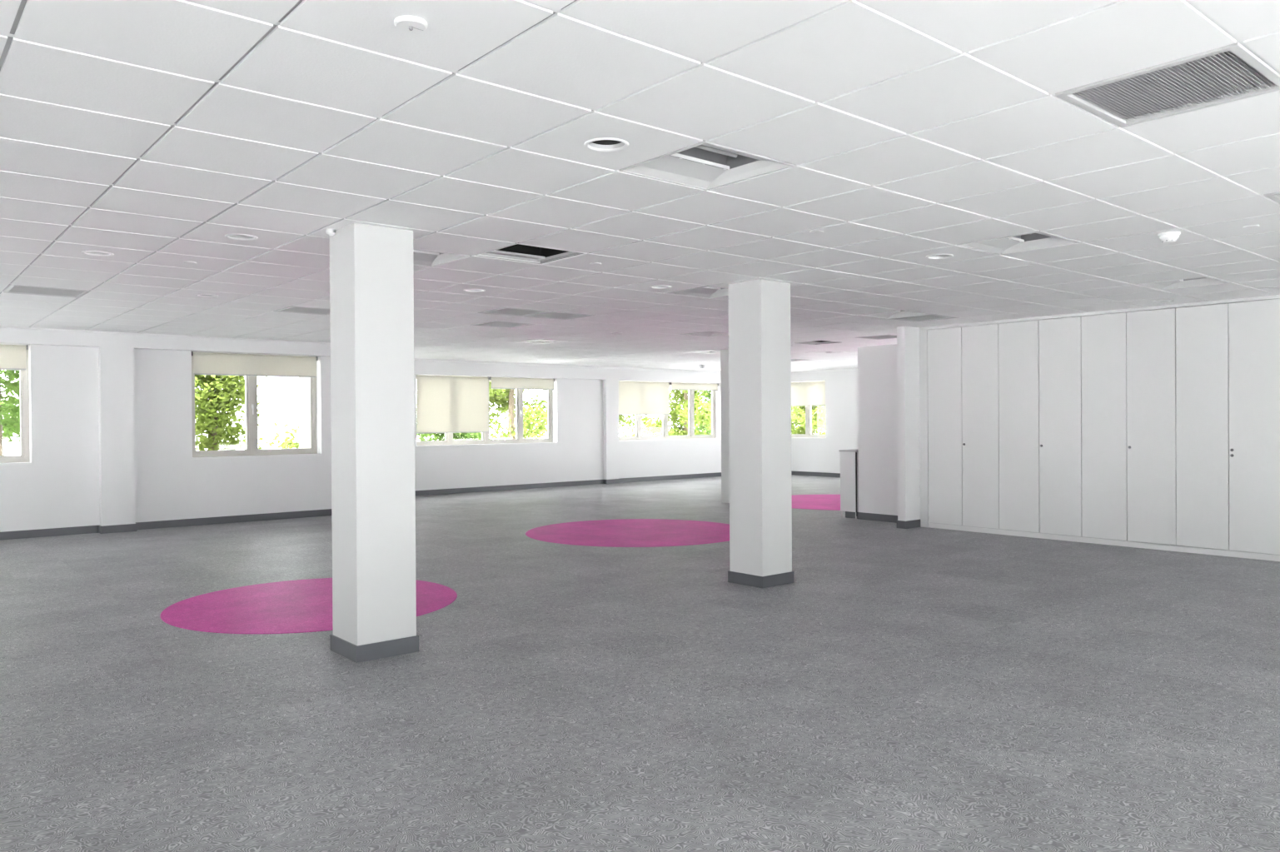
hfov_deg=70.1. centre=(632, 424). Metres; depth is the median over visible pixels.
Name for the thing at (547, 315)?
grille
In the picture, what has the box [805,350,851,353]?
ceiling vent
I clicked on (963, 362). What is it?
tall cabinet
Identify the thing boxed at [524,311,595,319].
ceiling vent
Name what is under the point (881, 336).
grille
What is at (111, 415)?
wall
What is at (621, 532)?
circle
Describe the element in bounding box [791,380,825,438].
window
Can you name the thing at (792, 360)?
ceiling vent
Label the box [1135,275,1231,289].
recessed troffer
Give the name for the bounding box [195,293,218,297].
recessed light
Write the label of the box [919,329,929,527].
trim
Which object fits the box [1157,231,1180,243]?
smoke detector
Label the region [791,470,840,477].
baseboard
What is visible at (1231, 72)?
ceiling vent
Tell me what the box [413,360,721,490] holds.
wall
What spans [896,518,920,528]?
baseboard
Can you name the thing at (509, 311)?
grille
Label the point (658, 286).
recessed light
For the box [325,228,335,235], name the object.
sensor
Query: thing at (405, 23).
detector
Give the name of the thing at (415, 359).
trim
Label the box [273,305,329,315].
ceiling vent
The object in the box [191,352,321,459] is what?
window
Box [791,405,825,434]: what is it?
tree
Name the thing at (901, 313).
recessed troffer
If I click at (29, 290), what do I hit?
grille
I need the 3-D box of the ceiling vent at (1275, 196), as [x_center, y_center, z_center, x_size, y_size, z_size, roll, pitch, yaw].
[3.803,-1.259,4.864,0.584,0.053,0.584,-1,0,-40]
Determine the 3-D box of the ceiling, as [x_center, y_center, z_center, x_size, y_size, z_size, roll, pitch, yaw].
[0.787,-1.258,9.383,23.424,0.035,19.824,-1,0,-40]
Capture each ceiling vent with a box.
[3,283,89,298]
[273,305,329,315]
[470,320,535,328]
[477,307,550,316]
[515,338,567,343]
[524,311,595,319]
[689,349,720,353]
[791,358,810,361]
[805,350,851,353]
[855,333,896,339]
[888,313,959,321]
[1055,41,1279,127]
[1263,191,1279,203]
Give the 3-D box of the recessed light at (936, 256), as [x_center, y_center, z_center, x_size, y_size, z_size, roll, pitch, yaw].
[2.258,-1.292,6.701,0.193,0.127,0.193,-1,0,-40]
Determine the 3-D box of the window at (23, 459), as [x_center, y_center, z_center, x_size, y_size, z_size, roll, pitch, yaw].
[-8.364,-0.241,10.990,1.845,1.512,0.262,-1,0,-40]
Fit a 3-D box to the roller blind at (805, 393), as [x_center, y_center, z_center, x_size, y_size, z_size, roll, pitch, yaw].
[4.334,-0.583,23.084,0.065,1.000,1.467,-1,0,-40]
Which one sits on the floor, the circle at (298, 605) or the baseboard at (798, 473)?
the circle at (298, 605)
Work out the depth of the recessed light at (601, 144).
3.98 m
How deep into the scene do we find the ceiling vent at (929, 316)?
10.88 m
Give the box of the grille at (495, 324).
[478,321,527,327]
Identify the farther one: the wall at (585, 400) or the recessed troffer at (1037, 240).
the wall at (585, 400)
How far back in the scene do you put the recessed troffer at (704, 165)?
4.45 m
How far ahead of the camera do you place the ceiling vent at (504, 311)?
10.02 m
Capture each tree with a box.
[0,369,19,455]
[194,374,268,450]
[264,418,298,448]
[416,423,493,441]
[488,381,547,439]
[618,414,656,436]
[641,386,711,436]
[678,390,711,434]
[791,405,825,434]
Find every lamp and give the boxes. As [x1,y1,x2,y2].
[671,144,761,169]
[1005,233,1051,242]
[1177,277,1205,280]
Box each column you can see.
[329,223,418,662]
[720,348,729,503]
[727,278,793,587]
[896,326,920,521]
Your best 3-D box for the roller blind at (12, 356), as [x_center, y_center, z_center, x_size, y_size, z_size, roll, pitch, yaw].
[-8.345,-0.559,10.951,1.822,0.873,0.065,-1,0,-40]
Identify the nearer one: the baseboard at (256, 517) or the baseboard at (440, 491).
the baseboard at (256, 517)
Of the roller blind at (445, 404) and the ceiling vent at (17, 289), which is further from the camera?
the roller blind at (445, 404)
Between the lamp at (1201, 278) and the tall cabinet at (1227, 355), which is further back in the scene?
the tall cabinet at (1227, 355)
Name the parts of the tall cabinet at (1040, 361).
door, door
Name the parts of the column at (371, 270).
skirting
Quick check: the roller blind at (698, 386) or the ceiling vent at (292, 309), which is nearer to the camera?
the ceiling vent at (292, 309)
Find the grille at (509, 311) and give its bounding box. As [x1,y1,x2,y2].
[486,308,542,315]
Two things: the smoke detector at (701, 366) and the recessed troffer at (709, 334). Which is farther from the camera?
the smoke detector at (701, 366)
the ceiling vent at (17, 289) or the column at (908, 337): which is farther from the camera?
the column at (908, 337)
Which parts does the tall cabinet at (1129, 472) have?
door, door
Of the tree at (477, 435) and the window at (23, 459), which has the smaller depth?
the window at (23, 459)
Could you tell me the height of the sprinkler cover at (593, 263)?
0.018 m
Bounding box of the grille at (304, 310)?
[281,306,329,313]
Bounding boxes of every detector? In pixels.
[394,15,427,32]
[698,364,707,368]
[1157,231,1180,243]
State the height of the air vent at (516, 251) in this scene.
0.571 m
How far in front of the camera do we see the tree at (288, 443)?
18.33 m
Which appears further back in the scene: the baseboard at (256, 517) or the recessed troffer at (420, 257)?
the baseboard at (256, 517)
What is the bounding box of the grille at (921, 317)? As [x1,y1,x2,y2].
[896,314,948,320]
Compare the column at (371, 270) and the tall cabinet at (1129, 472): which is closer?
the column at (371, 270)
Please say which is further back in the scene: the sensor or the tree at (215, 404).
the tree at (215, 404)
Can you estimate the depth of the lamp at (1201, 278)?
8.32 m
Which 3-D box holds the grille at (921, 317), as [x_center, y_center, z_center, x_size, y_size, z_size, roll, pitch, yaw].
[3.469,-1.274,10.855,0.524,0.008,0.520,-1,0,-40]
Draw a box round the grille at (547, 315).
[530,312,588,318]
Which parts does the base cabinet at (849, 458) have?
panel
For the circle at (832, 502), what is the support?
on the floor
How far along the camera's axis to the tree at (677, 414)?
31.21 m
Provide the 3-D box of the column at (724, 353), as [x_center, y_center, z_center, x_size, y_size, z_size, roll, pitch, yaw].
[1.792,0.033,15.678,0.380,2.628,0.380,-1,0,-40]
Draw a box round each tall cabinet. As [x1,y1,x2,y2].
[927,323,1000,534]
[998,316,1082,542]
[1080,308,1176,551]
[1175,298,1279,561]
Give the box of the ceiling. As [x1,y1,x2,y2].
[0,0,1279,371]
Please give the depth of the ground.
55.84 m
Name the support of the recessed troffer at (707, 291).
attached to the ceiling
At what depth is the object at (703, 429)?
35.19 m
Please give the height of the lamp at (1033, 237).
0.102 m
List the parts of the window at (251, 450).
sash, handle, sill, sash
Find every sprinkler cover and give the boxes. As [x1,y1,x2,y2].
[184,261,196,263]
[590,262,601,264]
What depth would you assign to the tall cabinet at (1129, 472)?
10.04 m
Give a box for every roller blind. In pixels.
[0,344,28,388]
[191,351,318,377]
[416,374,489,433]
[489,376,554,389]
[618,381,670,414]
[670,382,718,412]
[791,380,825,406]
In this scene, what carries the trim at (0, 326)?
attached to the wall at (111, 415)
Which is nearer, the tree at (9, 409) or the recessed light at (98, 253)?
the recessed light at (98, 253)
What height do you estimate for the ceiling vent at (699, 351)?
0.064 m
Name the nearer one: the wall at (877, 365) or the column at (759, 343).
the column at (759, 343)
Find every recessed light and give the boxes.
[81,250,114,256]
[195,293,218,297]
[225,234,258,240]
[463,288,485,292]
[584,137,628,152]
[608,332,622,333]
[650,284,671,288]
[926,254,953,258]
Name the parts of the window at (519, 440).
sash, sash, sill, sash, sash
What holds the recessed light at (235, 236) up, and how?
in the ceiling
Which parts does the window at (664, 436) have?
sash, sash, sill, sash, sash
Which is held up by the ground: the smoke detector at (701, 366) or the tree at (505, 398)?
the tree at (505, 398)
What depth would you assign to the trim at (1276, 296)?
10.17 m
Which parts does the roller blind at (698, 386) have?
pull chain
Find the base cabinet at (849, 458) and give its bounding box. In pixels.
[838,448,858,518]
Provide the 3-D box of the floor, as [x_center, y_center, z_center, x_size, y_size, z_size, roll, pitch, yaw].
[0.869,1.448,9.126,23.550,0.120,19.700,-1,0,-40]
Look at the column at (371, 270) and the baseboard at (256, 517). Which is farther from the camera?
the baseboard at (256, 517)
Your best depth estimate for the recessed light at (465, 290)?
8.36 m
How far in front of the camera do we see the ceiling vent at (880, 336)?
13.43 m
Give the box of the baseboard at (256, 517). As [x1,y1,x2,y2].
[0,508,331,540]
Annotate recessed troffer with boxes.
[413,248,469,266]
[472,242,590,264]
[619,139,794,190]
[665,285,728,298]
[681,331,728,337]
[794,340,841,344]
[858,309,930,318]
[956,230,1080,254]
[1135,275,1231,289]
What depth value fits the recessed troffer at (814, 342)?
14.49 m
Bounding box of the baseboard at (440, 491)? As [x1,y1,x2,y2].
[415,472,721,496]
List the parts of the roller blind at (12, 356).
pull chain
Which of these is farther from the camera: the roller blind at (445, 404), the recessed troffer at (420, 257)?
the roller blind at (445, 404)
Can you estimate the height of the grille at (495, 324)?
0.008 m
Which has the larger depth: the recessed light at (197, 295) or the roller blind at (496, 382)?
the roller blind at (496, 382)
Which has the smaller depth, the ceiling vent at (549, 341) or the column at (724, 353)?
the ceiling vent at (549, 341)
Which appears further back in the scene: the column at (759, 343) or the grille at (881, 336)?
the grille at (881, 336)
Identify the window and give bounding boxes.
[0,343,31,465]
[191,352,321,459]
[416,374,557,447]
[618,380,721,442]
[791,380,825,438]
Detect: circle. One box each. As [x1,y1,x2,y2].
[159,577,457,633]
[525,518,729,547]
[791,494,840,510]
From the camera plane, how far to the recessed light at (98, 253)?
6.41 m
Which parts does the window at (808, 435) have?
sash, sill, sash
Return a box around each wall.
[0,327,331,532]
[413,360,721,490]
[791,369,857,473]
[857,343,897,522]
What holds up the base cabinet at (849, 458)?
on the floor
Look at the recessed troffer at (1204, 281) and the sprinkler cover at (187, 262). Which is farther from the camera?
the recessed troffer at (1204, 281)
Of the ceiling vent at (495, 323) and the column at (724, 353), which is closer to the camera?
the ceiling vent at (495, 323)
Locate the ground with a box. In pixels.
[3,433,708,455]
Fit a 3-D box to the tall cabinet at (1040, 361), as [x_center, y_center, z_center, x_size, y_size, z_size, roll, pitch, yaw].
[5.045,0.055,11.008,0.613,2.592,0.995,-1,0,-40]
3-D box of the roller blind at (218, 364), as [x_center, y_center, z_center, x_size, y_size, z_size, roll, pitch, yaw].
[-5.494,-0.590,13.349,1.782,0.873,0.065,-1,0,-40]
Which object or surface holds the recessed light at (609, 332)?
in the ceiling
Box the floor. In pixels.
[0,474,1279,851]
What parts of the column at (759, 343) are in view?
skirting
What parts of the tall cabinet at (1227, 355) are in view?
door, door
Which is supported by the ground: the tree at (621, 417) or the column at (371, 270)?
the tree at (621, 417)
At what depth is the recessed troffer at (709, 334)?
12.98 m
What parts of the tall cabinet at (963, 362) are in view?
door, door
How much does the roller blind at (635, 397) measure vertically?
1.000 m
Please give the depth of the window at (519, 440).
19.19 m
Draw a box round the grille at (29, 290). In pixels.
[9,285,83,296]
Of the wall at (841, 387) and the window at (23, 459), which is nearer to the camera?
the window at (23, 459)
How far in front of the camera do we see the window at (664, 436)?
22.33 m
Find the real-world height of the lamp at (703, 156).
0.102 m
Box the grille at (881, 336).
[865,334,896,338]
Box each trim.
[0,326,330,343]
[413,358,857,373]
[919,294,1279,330]
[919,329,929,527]
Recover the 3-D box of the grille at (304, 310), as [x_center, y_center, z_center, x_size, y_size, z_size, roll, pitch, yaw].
[-3.440,-1.223,9.748,0.524,0.008,0.520,-1,0,-40]
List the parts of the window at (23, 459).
sash, sill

